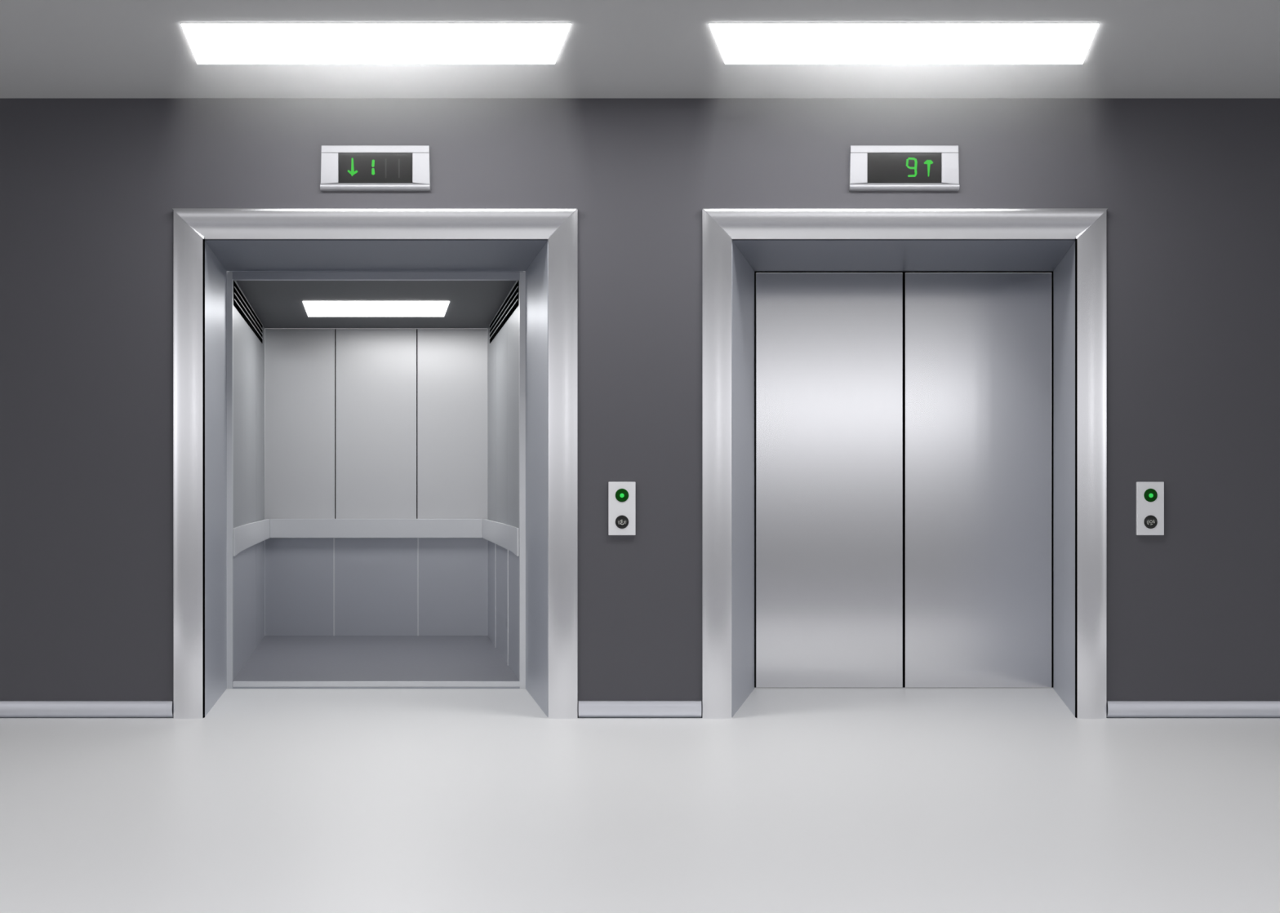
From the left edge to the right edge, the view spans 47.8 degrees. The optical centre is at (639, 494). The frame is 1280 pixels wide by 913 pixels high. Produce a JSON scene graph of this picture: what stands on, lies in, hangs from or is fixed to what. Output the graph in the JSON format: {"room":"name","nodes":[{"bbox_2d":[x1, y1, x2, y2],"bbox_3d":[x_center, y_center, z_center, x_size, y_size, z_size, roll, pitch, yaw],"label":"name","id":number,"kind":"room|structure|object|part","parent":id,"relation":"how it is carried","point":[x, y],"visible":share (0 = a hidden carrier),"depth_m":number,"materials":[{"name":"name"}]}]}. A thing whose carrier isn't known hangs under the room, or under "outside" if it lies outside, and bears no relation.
{"room":"elevator lobby","nodes":[
{"label":"elevator lobby","id":0,"kind":"room"},
{"bbox_2d":[0,97,1279,718],"bbox_3d":[0.000,-0.420,7.150,14.000,3.003,0.300,0,0,0],"label":"wall","id":1,"kind":"structure","parent":0,"point":[1189,188],"depth_m":7.00,"materials":[{"name":"grey paint"}]},
{"bbox_2d":[0,701,173,718],"bbox_3d":[-4.630,1.039,6.989,4.741,0.084,0.027,0,0,0],"label":"baseboard","id":2,"kind":"structure","parent":1,"relation":"attached to","point":[8,709],"depth_m":6.98,"materials":[{"name":"grey metal"}]},
{"bbox_2d":[172,208,577,719],"bbox_3d":[-1.329,-0.150,7.507,2.055,2.463,1.099,0,0,0],"label":"elevator door frame","id":3,"kind":"structure","parent":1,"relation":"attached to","point":[209,243],"depth_m":6.98,"materials":[{"name":"silver metal"}]},
{"bbox_2d":[320,145,431,191],"bbox_3d":[-1.278,-1.579,6.984,0.529,0.216,0.031,0,0,0],"label":"indicator","id":4,"kind":"object","parent":1,"relation":"attached to","point":[343,167],"visible":1,"depth_m":6.98,"materials":[{"name":"grey metal"}]},
{"bbox_2d":[226,271,525,688],"bbox_3d":[-1.722,-0.089,9.392,1.672,2.342,3.004,0,0,-10],"label":"elevator","id":5,"kind":"object","parent":1,"relation":"in","point":[376,420],"visible":1,"depth_m":10.69,"materials":[{"name":"grey metal"}]},
{"bbox_3d":[-2.292,-0.081,8.080,0.040,2.325,0.044,0,0,0],"label":"post","id":6,"kind":"part","parent":5,"relation":"part of","materials":[{"name":"silver metal"}]},
{"bbox_3d":[-2.461,-0.489,8.972,0.025,1.482,1.802,0,0,-11],"label":"panel","id":7,"kind":"part","parent":5,"relation":"part of","materials":[{"name":"silver metal"}]},
{"bbox_3d":[-2.461,0.649,8.972,0.025,0.790,1.802,0,0,-11],"label":"panel","id":8,"kind":"part","parent":5,"relation":"part of","materials":[{"name":"silver metal"}]},
{"bbox_2d":[233,280,262,343],"bbox_3d":[-2.505,-1.145,9.277,0.002,0.154,2.321,0,0,-11],"label":"vent grille","id":9,"kind":"object","parent":5,"relation":"attached to","point":[247,296],"depth_m":8.97,"materials":[{"name":"black metal"}]},
{"bbox_3d":[-2.510,0.262,9.372,0.023,0.168,2.533,0,0,-10],"label":"handrail","id":10,"kind":"part","parent":5,"relation":"part of","materials":[{"name":"silver metal"}]},
{"bbox_3d":[-2.698,-0.489,10.217,0.025,1.482,0.734,0,0,-11],"label":"panel","id":11,"kind":"part","parent":5,"relation":"part of","materials":[{"name":"silver metal"}]},
{"bbox_3d":[-2.709,0.649,10.273,0.025,0.790,0.848,0,0,-11],"label":"panel","id":12,"kind":"part","parent":5,"relation":"part of","materials":[{"name":"silver metal"}]},
{"bbox_3d":[-2.777,-0.489,10.633,0.025,1.482,0.115,0,0,-11],"label":"panel","id":13,"kind":"part","parent":5,"relation":"part of","materials":[{"name":"silver metal"}]},
{"bbox_3d":[-2.521,0.649,10.700,0.509,0.790,0.020,0,0,0],"label":"panel","id":14,"kind":"part","parent":5,"relation":"part of","materials":[{"name":"silver metal"}]},
{"bbox_3d":[-2.516,-0.489,10.700,0.518,1.482,0.020,0,0,0],"label":"wall panel","id":15,"kind":"part","parent":5,"relation":"part of","materials":[{"name":"silver metal"}]},
{"bbox_3d":[-1.952,0.649,10.700,0.615,0.790,0.020,0,0,0],"label":"panel","id":16,"kind":"part","parent":5,"relation":"part of","materials":[{"name":"silver metal"}]},
{"bbox_3d":[-1.725,1.059,9.389,1.623,0.030,2.926,0,0,-10],"label":"floor panel","id":17,"kind":"part","parent":5,"relation":"part of","materials":[{"name":"grey plastic"}]},
{"bbox_3d":[-1.952,-0.489,10.700,0.597,1.482,0.020,0,0,0],"label":"wall panel","id":18,"kind":"part","parent":5,"relation":"part of","materials":[{"name":"silver metal"}]},
{"bbox_3d":[-1.471,1.058,8.073,1.602,0.029,0.028,0,0,0],"label":"sill","id":19,"kind":"part","parent":5,"relation":"part of","materials":[{"name":"silver metal"}]},
{"bbox_3d":[-1.745,-1.227,9.560,1.071,0.005,0.760,0,0,0],"label":"lamp panel","id":20,"kind":"part","parent":5,"relation":"part of","materials":[{"name":"white plastic"}]},
{"bbox_3d":[-1.939,0.248,10.635,1.560,0.140,0.030,0,0,0],"label":"handrail","id":21,"kind":"part","parent":5,"relation":"part of","materials":[{"name":"silver metal"}]},
{"bbox_3d":[-1.725,-1.245,9.389,2.142,0.030,2.603,0,0,0],"label":"ceiling panel","id":22,"kind":"part","parent":5,"relation":"part of","materials":[{"name":"grey metal"}]},
{"bbox_3d":[-1.387,-0.489,10.700,0.518,1.482,0.020,0,0,0],"label":"wall panel","id":23,"kind":"part","parent":5,"relation":"part of","materials":[{"name":"silver metal"}]},
{"bbox_3d":[-1.382,0.649,10.700,0.509,0.790,0.020,0,0,0],"label":"panel","id":24,"kind":"part","parent":5,"relation":"part of","materials":[{"name":"silver metal"}]},
{"bbox_3d":[-1.042,0.649,10.273,0.025,0.790,0.845,0,0,-10],"label":"panel","id":25,"kind":"part","parent":5,"relation":"part of","materials":[{"name":"silver metal"}]},
{"bbox_3d":[-1.042,-0.489,10.273,0.025,1.482,0.845,0,0,-10],"label":"panel","id":26,"kind":"part","parent":5,"relation":"part of","materials":[{"name":"silver metal"}]},
{"bbox_3d":[-0.913,0.262,9.373,0.023,0.168,2.535,0,0,-11],"label":"handrail","id":27,"kind":"part","parent":5,"relation":"part of","materials":[{"name":"silver metal"}]},
{"bbox_3d":[-0.890,-0.489,9.397,0.025,1.482,0.934,0,0,-10],"label":"panel","id":28,"kind":"part","parent":5,"relation":"part of","materials":[{"name":"silver metal"}]},
{"bbox_3d":[-0.881,0.649,9.347,0.025,0.790,1.036,0,0,-10],"label":"panel","id":29,"kind":"part","parent":5,"relation":"part of","materials":[{"name":"silver metal"}]},
{"bbox_2d":[488,280,518,343],"bbox_3d":[-0.884,-1.146,9.277,0.403,0.155,2.280,0,0,0],"label":"vent grille","id":30,"kind":"object","parent":5,"relation":"attached to","point":[503,295],"depth_m":8.94,"materials":[{"name":"black metal"}]},
{"bbox_3d":[-0.735,-0.489,8.512,0.025,1.482,0.863,0,0,-10],"label":"panel","id":31,"kind":"part","parent":5,"relation":"part of","materials":[{"name":"silver metal"}]},
{"bbox_3d":[-0.727,0.649,8.462,0.025,0.790,0.762,0,0,-10],"label":"panel","id":32,"kind":"part","parent":5,"relation":"part of","materials":[{"name":"silver metal"}]},
{"bbox_3d":[-0.658,-0.081,8.080,0.040,2.325,0.044,0,0,0],"label":"post","id":33,"kind":"part","parent":5,"relation":"part of","materials":[{"name":"silver metal"}]},
{"bbox_2d":[608,482,635,535],"bbox_3d":[-0.087,0.067,6.988,0.131,0.258,0.024,0,0,0],"label":"panel","id":34,"kind":"object","parent":1,"relation":"attached to","point":[621,495],"visible":1,"depth_m":6.98,"materials":[{"name":"white metal"}]},
{"bbox_2d":[578,701,701,718],"bbox_3d":[0.000,1.039,6.989,0.594,0.084,0.027,0,0,0],"label":"baseboard","id":35,"kind":"structure","parent":1,"relation":"attached to","point":[587,709],"depth_m":6.98,"materials":[{"name":"grey metal"}]},
{"bbox_2d":[848,145,959,191],"bbox_3d":[1.277,-1.579,6.984,0.529,0.216,0.031,0,0,0],"label":"indicator","id":36,"kind":"object","parent":1,"relation":"attached to","point":[872,167],"visible":1,"depth_m":6.98,"materials":[{"name":"grey metal"}]},
{"bbox_2d":[702,208,1107,719],"bbox_3d":[1.329,-0.150,7.527,2.055,2.463,1.138,0,0,0],"label":"elevator","id":37,"kind":"object","parent":1,"relation":"attached to","point":[977,346],"visible":1,"depth_m":8.06,"materials":[{"name":"silver metal"}]},
{"bbox_3d":[1.056,-0.081,8.079,0.818,2.314,0.035,0,0,0],"label":"door","id":38,"kind":"part","parent":37,"relation":"part of","materials":[{"name":"silver metal"}]},
{"bbox_3d":[1.887,-0.081,8.079,0.818,2.314,0.035,0,0,0],"label":"door","id":39,"kind":"part","parent":37,"relation":"part of","materials":[{"name":"silver metal"}]},
{"bbox_2d":[1136,482,1164,535],"bbox_3d":[2.467,0.067,6.988,0.131,0.258,0.024,0,0,0],"label":"panel","id":40,"kind":"object","parent":1,"relation":"attached to","point":[1149,495],"visible":1,"depth_m":6.98,"materials":[{"name":"white metal"}]},
{"bbox_2d":[1106,701,1279,718],"bbox_3d":[4.630,1.039,6.989,4.741,0.084,0.027,0,0,0],"label":"baseboard","id":41,"kind":"structure","parent":1,"relation":"attached to","point":[1114,709],"depth_m":6.98,"materials":[{"name":"grey metal"}]},
{"bbox_2d":[0,688,1279,912],"bbox_3d":[0.000,1.132,3.429,14.000,0.100,9.257,0,0,0],"label":"floor","id":42,"kind":"structure","parent":0,"point":[273,801],"depth_m":5.03,"materials":[{"name":"white"}]},
{"bbox_2d":[0,0,1279,97],"bbox_3d":[0.000,-1.971,4.650,14.000,0.100,5.300,0,0,0],"label":"ceiling","id":43,"kind":"structure","parent":0,"point":[49,48],"depth_m":6.30,"materials":[{"name":"grey paint"}]},
{"bbox_2d":[180,22,571,63],"bbox_3d":[-1.123,-1.917,6.150,1.688,0.008,0.540,0,0,0],"label":"recessed light","id":44,"kind":"object","parent":43,"relation":"in","point":[209,42],"visible":1,"depth_m":6.12,"materials":[{"name":"white plastic"}]},
{"bbox_2d":[708,22,1099,63],"bbox_3d":[1.123,-1.917,6.150,1.688,0.008,0.540,0,0,0],"label":"recessed light","id":45,"kind":"object","parent":43,"relation":"in","point":[737,42],"visible":1,"depth_m":6.12,"materials":[{"name":"white plastic"}]},
{"bbox_2d":[754,271,1053,688],"bbox_3d":[1.472,-0.168,8.126,1.900,2.500,0.050,0,0,0],"label":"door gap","id":46,"kind":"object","parent":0,"point":[755,272],"depth_m":8.10,"materials":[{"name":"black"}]}
]}

